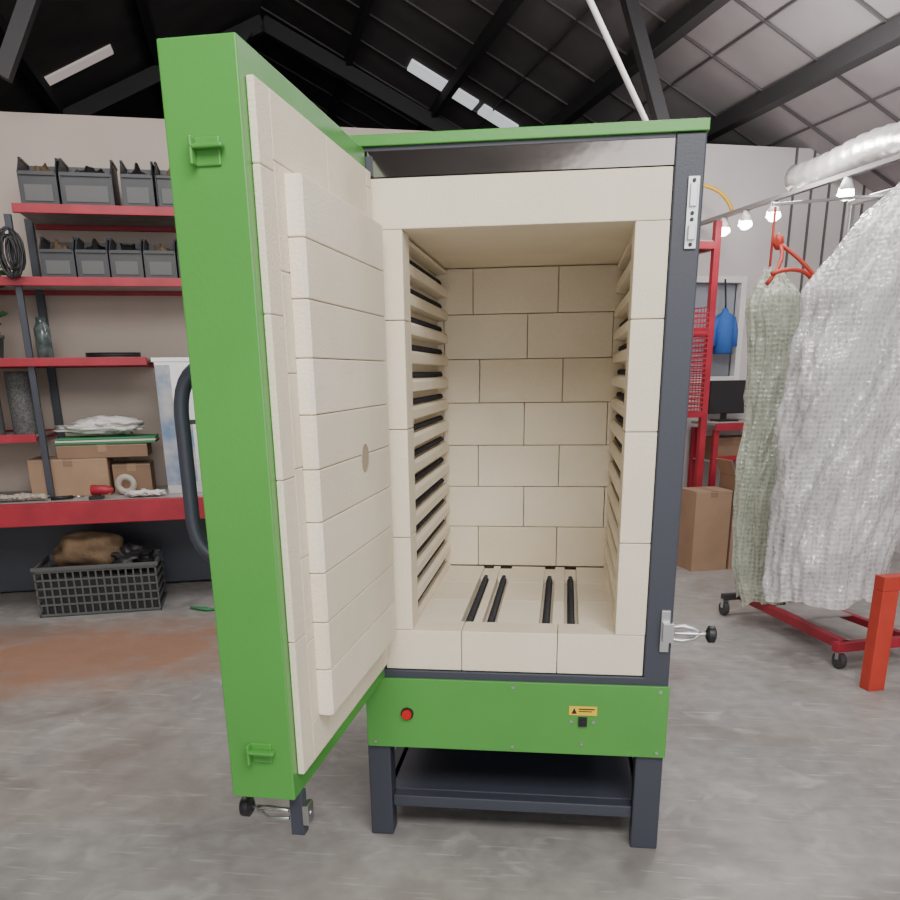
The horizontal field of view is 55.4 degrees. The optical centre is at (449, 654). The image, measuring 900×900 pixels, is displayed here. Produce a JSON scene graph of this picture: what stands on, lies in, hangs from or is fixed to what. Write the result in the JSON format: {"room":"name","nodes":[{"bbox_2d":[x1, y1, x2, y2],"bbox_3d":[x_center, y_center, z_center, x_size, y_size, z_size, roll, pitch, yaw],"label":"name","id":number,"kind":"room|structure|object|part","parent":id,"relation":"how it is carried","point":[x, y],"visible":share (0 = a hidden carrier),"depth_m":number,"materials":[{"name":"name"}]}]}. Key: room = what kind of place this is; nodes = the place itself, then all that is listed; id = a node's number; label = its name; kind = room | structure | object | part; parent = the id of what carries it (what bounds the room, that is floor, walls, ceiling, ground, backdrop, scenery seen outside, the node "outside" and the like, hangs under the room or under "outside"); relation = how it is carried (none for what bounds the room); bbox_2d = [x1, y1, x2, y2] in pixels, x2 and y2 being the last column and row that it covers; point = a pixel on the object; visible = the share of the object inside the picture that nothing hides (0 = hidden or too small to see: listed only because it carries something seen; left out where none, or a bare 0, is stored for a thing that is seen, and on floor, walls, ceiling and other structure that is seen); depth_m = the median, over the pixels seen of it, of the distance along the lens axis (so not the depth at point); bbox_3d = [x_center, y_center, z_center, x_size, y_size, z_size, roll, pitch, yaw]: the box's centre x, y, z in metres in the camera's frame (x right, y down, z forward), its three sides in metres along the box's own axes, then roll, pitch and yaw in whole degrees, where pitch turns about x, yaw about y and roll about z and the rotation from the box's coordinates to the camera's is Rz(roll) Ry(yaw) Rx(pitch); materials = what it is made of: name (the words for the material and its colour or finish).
{"room":"art studio","nodes":[
{"label":"art studio","id":0,"kind":"room"},
{"bbox_2d":[0,111,881,491],"bbox_3d":[-1.082,-2.183,6.466,9.700,3.152,0.110,-5,19,-12],"label":"wall","id":1,"kind":"structure","parent":0,"point":[152,326],"depth_m":6.15,"materials":[{"name":"grey paint"}]},
{"bbox_2d":[586,0,648,120],"bbox_3d":[0.990,-3.904,5.268,0.924,2.152,1.960,11,22,32],"label":"conduit pipe","id":2,"kind":"object","parent":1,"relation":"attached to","point":[591,3],"visible":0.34,"depth_m":5.04,"materials":[{"name":"white metal"}]},
{"bbox_2d":[690,276,747,382],"bbox_3d":[2.127,-2.666,7.056,0.580,0.820,0.100,-5,19,-12],"label":"window","id":3,"kind":"structure","parent":1,"relation":"in","point":[720,362],"depth_m":7.06,"materials":[{"name":"white"}]},
{"bbox_2d":[712,279,737,353],"bbox_3d":[2.213,-2.722,6.908,0.237,0.567,0.160,2,18,7],"label":"jacket","id":4,"kind":"object","parent":3,"relation":"hanging from","point":[725,338],"visible":0.93,"depth_m":6.89,"materials":[{"name":"blue fabric"}]},
{"bbox_2d":[701,154,899,236],"bbox_3d":[2.355,-2.732,4.975,0.098,0.151,3.840,-5,19,-12],"label":"rail","id":5,"kind":"object","parent":1,"relation":"attached to","point":[846,189],"visible":0.87,"depth_m":5.52,"materials":[{"name":"grey metal"}]},
{"bbox_2d":[704,183,733,210],"bbox_3d":[1.859,-3.356,6.297,0.476,0.203,0.039,-1,18,0],"label":"air hose","id":6,"kind":"object","parent":5,"relation":"attached to","point":[723,195],"visible":0.56,"depth_m":6.28,"materials":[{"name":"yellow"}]},
{"bbox_2d":[785,122,899,190],"bbox_3d":[2.663,-2.661,4.132,0.222,0.220,3.318,-5,19,-12],"label":"duct pipe","id":7,"kind":"object","parent":5,"relation":"on","point":[880,143],"visible":0.84,"depth_m":5.12,"materials":[{"name":"white"}]},
{"bbox_2d":[0,552,899,899],"bbox_3d":[-0.434,0.221,4.335,9.700,0.100,20.100,-5,19,-12],"label":"floor","id":8,"kind":"structure","parent":0,"point":[780,780],"depth_m":3.23,"materials":[{"name":"concrete"}]},
{"bbox_2d":[0,203,182,497],"bbox_3d":[-2.420,-1.651,5.917,2.780,2.520,0.640,-5,19,-12],"label":"shelving unit","id":9,"kind":"object","parent":8,"relation":"on","point":[75,217],"depth_m":5.57,"materials":[{"name":"red paint"}]},
{"bbox_2d":[0,400,5,434],"bbox_3d":[-3.048,-1.648,5.639,0.170,0.400,0.170,2,18,7],"label":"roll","id":10,"kind":"object","parent":9,"relation":"on","point":[2,424],"visible":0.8,"depth_m":5.67,"materials":[{"name":"grey"}]},
{"bbox_2d":[0,266,7,357],"bbox_3d":[-2.934,-2.149,5.390,0.328,0.564,0.260,-13,22,-32],"label":"potted trailing plant","id":11,"kind":"object","parent":9,"relation":"on","point":[2,313],"visible":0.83,"depth_m":5.47,"materials":[{"name":"green plant"}]},
{"bbox_2d":[0,226,25,278],"bbox_3d":[-2.671,-2.449,5.232,0.162,0.296,0.078,-5,19,-12],"label":"cable bundle","id":12,"kind":"object","parent":9,"relation":"attached to","point":[18,264],"visible":1,"depth_m":5.21,"materials":[{"name":"black plastic"}]},
{"bbox_2d":[3,371,37,434],"bbox_3d":[-2.843,-1.665,5.682,0.150,0.400,0.150,2,18,7],"label":"roll","id":13,"kind":"object","parent":9,"relation":"on","point":[17,383],"visible":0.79,"depth_m":5.63,"materials":[{"name":"grey fabric"}]},
{"bbox_2d":[16,157,61,203],"bbox_3d":[-2.539,-2.926,5.349,0.228,0.287,0.352,-5,19,-12],"label":"storage bin","id":14,"kind":"object","parent":9,"relation":"on","point":[37,184],"visible":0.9,"depth_m":5.21,"materials":[{"name":"plastic"}]},
{"bbox_2d":[33,317,53,357],"bbox_3d":[-2.649,-2.055,5.580,0.100,0.260,0.098,2,18,7],"label":"glass bottle","id":15,"kind":"object","parent":9,"relation":"on","point":[42,334],"visible":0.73,"depth_m":5.55,"materials":[{"name":"grey glass"}]},
{"bbox_2d":[39,236,77,276],"bbox_3d":[-2.484,-2.527,5.492,0.208,0.257,0.352,-5,19,-12],"label":"storage bin","id":16,"kind":"object","parent":9,"relation":"on","point":[57,259],"visible":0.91,"depth_m":5.36,"materials":[{"name":"plastic"}]},
{"bbox_2d":[58,158,120,205],"bbox_3d":[-2.268,-2.948,5.406,0.313,0.287,0.352,-5,19,-12],"label":"storage bin","id":17,"kind":"object","parent":9,"relation":"on","point":[86,185],"visible":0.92,"depth_m":5.27,"materials":[{"name":"plastic"}]},
{"bbox_2d":[75,237,111,276],"bbox_3d":[-2.284,-2.543,5.534,0.198,0.257,0.352,-5,19,-12],"label":"storage bin","id":18,"kind":"object","parent":9,"relation":"on","point":[92,259],"visible":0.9,"depth_m":5.40,"materials":[{"name":"plastic"}]},
{"bbox_3d":[-2.238,-1.988,5.700,0.337,0.034,0.233,2,18,7],"label":"wire coil","id":19,"kind":"part","parent":9,"relation":"part of","materials":[{"name":"black metal"}]},
{"bbox_2d":[108,237,145,277],"bbox_3d":[-2.087,-2.560,5.575,0.203,0.257,0.352,-5,19,-12],"label":"storage bin","id":20,"kind":"object","parent":9,"relation":"on","point":[126,259],"visible":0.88,"depth_m":5.44,"materials":[{"name":"plastic"}]},
{"bbox_2d":[119,160,157,205],"bbox_3d":[-1.978,-2.972,5.467,0.198,0.287,0.352,-5,19,-12],"label":"storage bin","id":21,"kind":"object","parent":9,"relation":"on","point":[138,187],"visible":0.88,"depth_m":5.33,"materials":[{"name":"plastic"}]},
{"bbox_2d":[142,238,178,277],"bbox_3d":[-1.887,-2.576,5.618,0.203,0.257,0.352,-5,19,-12],"label":"storage bin","id":22,"kind":"object","parent":9,"relation":"on","point":[160,260],"visible":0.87,"depth_m":5.48,"materials":[{"name":"plastic"}]},
{"bbox_2d":[154,162,172,206],"bbox_3d":[-1.773,-2.993,5.509,0.208,0.295,0.352,-5,19,-12],"label":"storage bin","id":23,"kind":"object","parent":9,"relation":"on","point":[162,177],"visible":0.37,"depth_m":5.36,"materials":[{"name":"plastic"}]},
{"bbox_2d":[176,239,180,277],"bbox_3d":[-1.685,-2.593,5.660,0.208,0.257,0.352,-5,19,-12],"label":"storage bin","id":24,"kind":"object","parent":9,"relation":"on","point":[176,239],"visible":0.06,"depth_m":5.50,"materials":[{"name":"plastic"}]},
{"bbox_2d":[30,530,166,617],"bbox_3d":[-2.391,-0.587,5.882,0.790,0.520,0.480,-5,19,-12],"label":"plastic crate","id":25,"kind":"object","parent":8,"relation":"on","point":[94,572],"visible":1,"depth_m":5.72,"materials":[{"name":"grey plastic"}]},
{"bbox_2d":[0,485,210,591],"bbox_3d":[-2.391,-0.761,6.057,2.750,0.740,0.750,-5,19,-12],"label":"workbench","id":26,"kind":"object","parent":8,"relation":"on","point":[30,531],"visible":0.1,"depth_m":6.23,"materials":[{"name":"red paint"}]},
{"bbox_2d":[0,492,48,500],"bbox_3d":[-2.808,-1.035,5.626,0.344,0.055,0.114,-5,19,-14],"label":"rag","id":27,"kind":"object","parent":26,"relation":"on","point":[21,496],"visible":1,"depth_m":5.61,"materials":[{"name":"beige fabric"}]},
{"bbox_2d":[50,495,83,499],"bbox_3d":[-2.537,-1.043,5.688,0.207,0.024,0.027,-10,20,-27],"label":"tool","id":28,"kind":"object","parent":26,"relation":"on","point":[67,496],"visible":1,"depth_m":5.67,"materials":[{"name":"black plastic"}]},
{"bbox_2d":[27,456,114,495],"bbox_3d":[-2.604,-1.239,5.931,0.500,0.250,0.303,-5,19,-12],"label":"cardboard box","id":29,"kind":"object","parent":26,"relation":"on","point":[74,476],"visible":0.77,"depth_m":5.80,"materials":[{"name":"beige cardboard"}]},
{"bbox_2d":[56,443,151,458],"bbox_3d":[-2.383,-1.421,5.930,0.580,0.089,0.293,-5,19,-12],"label":"cardboard box","id":30,"kind":"object","parent":29,"relation":"on","point":[120,449],"visible":0.81,"depth_m":5.80,"materials":[{"name":"beige cardboard"}]},
{"bbox_2d":[53,434,159,444],"bbox_3d":[-2.358,-1.484,5.911,0.653,0.040,0.306,-5,19,-12],"label":"folders","id":31,"kind":"object","parent":30,"relation":"on","point":[132,438],"visible":1,"depth_m":5.80,"materials":[{"name":"green"}]},
{"bbox_2d":[53,415,144,434],"bbox_3d":[-2.415,-1.568,5.875,0.631,0.138,0.296,-5,19,-12],"label":"folded cloth","id":32,"kind":"object","parent":31,"relation":"on","point":[101,424],"visible":1,"depth_m":5.80,"materials":[{"name":"white fabric"}]},
{"bbox_2d":[88,485,113,499],"bbox_3d":[-2.315,-1.081,5.693,0.165,0.093,0.087,-3,18,-7],"label":"drill","id":33,"kind":"object","parent":26,"relation":"on","point":[97,492],"visible":1,"depth_m":5.66,"materials":[{"name":"red paint"}]},
{"bbox_2d":[115,474,136,494],"bbox_3d":[-2.210,-1.160,5.846,0.142,0.142,0.044,-5,19,-12],"label":"tape roll","id":34,"kind":"object","parent":26,"relation":"on","point":[118,482],"visible":0.88,"depth_m":5.83,"materials":[{"name":"beige plastic"}]},
{"bbox_2d":[112,460,156,493],"bbox_3d":[-2.225,-1.256,6.048,0.250,0.200,0.243,-5,19,-12],"label":"cardboard box","id":35,"kind":"object","parent":26,"relation":"on","point":[143,472],"visible":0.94,"depth_m":5.94,"materials":[{"name":"beige cardboard"}]},
{"bbox_2d":[125,488,167,496],"bbox_3d":[-2.053,-1.091,5.775,0.289,0.051,0.138,-5,19,-12],"label":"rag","id":36,"kind":"object","parent":26,"relation":"on","point":[143,492],"visible":1,"depth_m":5.74,"materials":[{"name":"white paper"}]},
{"bbox_2d":[151,358,202,493],"bbox_3d":[-1.804,-1.594,5.963,0.390,0.884,0.420,-5,19,-12],"label":"painting","id":37,"kind":"object","parent":26,"relation":"on","point":[168,371],"visible":0.44,"depth_m":5.75,"materials":[{"name":"white paper"}]},
{"bbox_2d":[190,606,214,610],"bbox_3d":[-1.614,-0.317,5.822,0.300,0.016,0.113,-5,19,-12],"label":"garden hose","id":38,"kind":"object","parent":8,"relation":"on","point":[191,607],"visible":0.62,"depth_m":5.80,"materials":[{"name":"green"}]},
{"bbox_2d":[156,32,716,848],"bbox_3d":[0.163,-0.417,2.705,1.310,2.110,2.041,2,18,7],"label":"electric kiln","id":39,"kind":"object","parent":8,"relation":"on","point":[439,381],"visible":1,"depth_m":2.37,"materials":[{"name":"green metal"}]},
{"bbox_3d":[-0.544,-0.413,1.895,0.112,0.462,0.033,2,18,10],"label":"door handle","id":40,"kind":"part","parent":39,"relation":"part of","materials":[{"name":"grey metal"}]},
{"bbox_3d":[0.208,0.190,2.776,0.962,0.240,0.076,2,18,7],"label":"control panel","id":41,"kind":"part","parent":39,"relation":"part of","materials":[{"name":"green paint"}]},
{"bbox_3d":[0.268,-0.538,3.118,0.962,2.083,1.164,2,18,7],"label":"frame","id":42,"kind":"part","parent":39,"relation":"part of","materials":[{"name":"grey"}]},
{"bbox_2d":[677,486,732,571],"bbox_3d":[2.004,-0.998,6.787,0.300,0.621,0.273,-5,19,-12],"label":"cardboard box","id":43,"kind":"object","parent":8,"relation":"on","point":[705,513],"visible":0.92,"depth_m":6.68,"materials":[{"name":"beige cardboard"}]},
{"bbox_2d":[687,220,722,486],"bbox_3d":[1.735,-2.020,6.836,0.482,2.540,0.485,-5,19,-12],"label":"bay","id":44,"kind":"object","parent":8,"relation":"on","point":[713,246],"visible":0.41,"depth_m":6.55,"materials":[{"name":"red paint"}]},
{"bbox_2d":[687,419,748,486],"bbox_3d":[2.324,-1.391,7.205,0.520,1.100,0.420,-5,19,-12],"label":"side table","id":45,"kind":"object","parent":8,"relation":"on","point":[727,425],"visible":0.37,"depth_m":6.93,"materials":[{"name":"red paint"}]},
{"bbox_2d":[704,435,741,458],"bbox_3d":[2.301,-1.712,7.089,0.320,0.180,0.233,-5,19,-12],"label":"cardboard box","id":46,"kind":"object","parent":45,"relation":"on","point":[728,445],"visible":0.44,"depth_m":6.97,"materials":[{"name":"beige cardboard"}]},
{"bbox_2d":[708,380,745,421],"bbox_3d":[2.265,-2.078,7.021,0.320,0.319,0.160,-5,19,-12],"label":"computer monitor","id":47,"kind":"object","parent":45,"relation":"on","point":[725,396],"visible":0.88,"depth_m":6.99,"materials":[{"name":"black plastic"}]},
{"bbox_2d":[726,505,734,568],"bbox_3d":[2.317,-0.967,6.872,0.300,0.501,0.273,-5,19,-12],"label":"cardboard box","id":48,"kind":"object","parent":8,"relation":"on","point":[730,538],"visible":0.07,"depth_m":6.75,"materials":[{"name":"beige cardboard"}]},
{"bbox_2d":[716,458,741,504],"bbox_3d":[2.300,-1.369,6.743,0.358,0.342,0.240,-5,19,-12],"label":"open cardboard box","id":49,"kind":"object","parent":48,"relation":"on","point":[726,467],"visible":0.36,"depth_m":6.69,"materials":[{"name":"brown cardboard"}]},
{"bbox_2d":[719,188,899,668],"bbox_3d":[2.136,-1.259,4.702,0.663,2.414,1.190,-5,19,-12],"label":"clothes rack","id":50,"kind":"object","parent":8,"relation":"on","point":[795,615],"visible":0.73,"depth_m":4.87,"materials":[{"name":"red metal"}]},
{"bbox_2d":[732,266,802,606],"bbox_3d":[1.890,-1.222,5.011,0.474,1.918,0.310,-6,19,-16],"label":"bubble wrap","id":51,"kind":"object","parent":50,"relation":"on","point":[772,317],"visible":0.62,"depth_m":4.88,"materials":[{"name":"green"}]},
{"bbox_2d":[765,233,814,285],"bbox_3d":[1.829,-2.101,4.550,0.314,0.273,0.195,2,18,7],"label":"clothes hanger","id":52,"kind":"object","parent":50,"relation":"attached to","point":[778,240],"visible":0.97,"depth_m":4.55,"materials":[{"name":"red paint"}]},
{"bbox_2d":[762,182,899,609],"bbox_3d":[2.178,-1.294,4.412,1.065,2.077,0.498,-5,19,-12],"label":"bubble wrap","id":53,"kind":"object","parent":50,"relation":"on","point":[843,489],"visible":0.99,"depth_m":4.27,"materials":[{"name":"white plastic"}]},
{"bbox_2d":[859,573,899,690],"bbox_3d":[2.501,-0.138,4.231,0.960,0.570,0.070,-5,19,-12],"label":"trestle","id":54,"kind":"object","parent":8,"relation":"on","point":[886,589],"visible":1,"depth_m":4.11,"materials":[{"name":"orange paint"}]},
{"bbox_2d":[0,0,899,192],"bbox_3d":[-0.486,-3.574,3.088,9.800,2.412,20.100,-5,19,-12],"label":"ceiling","id":55,"kind":"structure","parent":0,"point":[763,56],"depth_m":7.25,"materials":[{"name":"black metal"}]},
{"bbox_2d":[44,44,112,85],"bbox_3d":[-3.468,-5.424,7.923,0.690,0.351,0.200,-5,19,-12],"label":"skylight","id":56,"kind":"object","parent":55,"relation":"attached to","point":[106,51],"visible":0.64,"depth_m":7.90,"materials":[{"name":"beige glass"}]},
{"bbox_2d":[0,0,899,186],"bbox_3d":[-0.462,-3.465,3.075,9.683,2.482,20.000,-5,19,-12],"label":"roof beams","id":57,"kind":"structure","parent":55,"relation":"attached to","point":[14,36],"depth_m":6.89,"materials":[{"name":"grey metal"}]},
{"bbox_2d":[407,59,518,127],"bbox_3d":[0.135,-5.646,8.696,1.090,0.543,0.280,-5,19,-12],"label":"skylight","id":58,"kind":"object","parent":55,"relation":"attached to","point":[414,67],"visible":0.86,"depth_m":8.66,"materials":[{"name":"grey glass"}]},
{"bbox_2d":[697,283,899,552],"bbox_3d":[4.325,-1.648,4.859,0.100,3.000,20.100,-5,19,-12],"label":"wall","id":59,"kind":"structure","parent":0,"point":[897,549],"depth_m":7.36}
]}

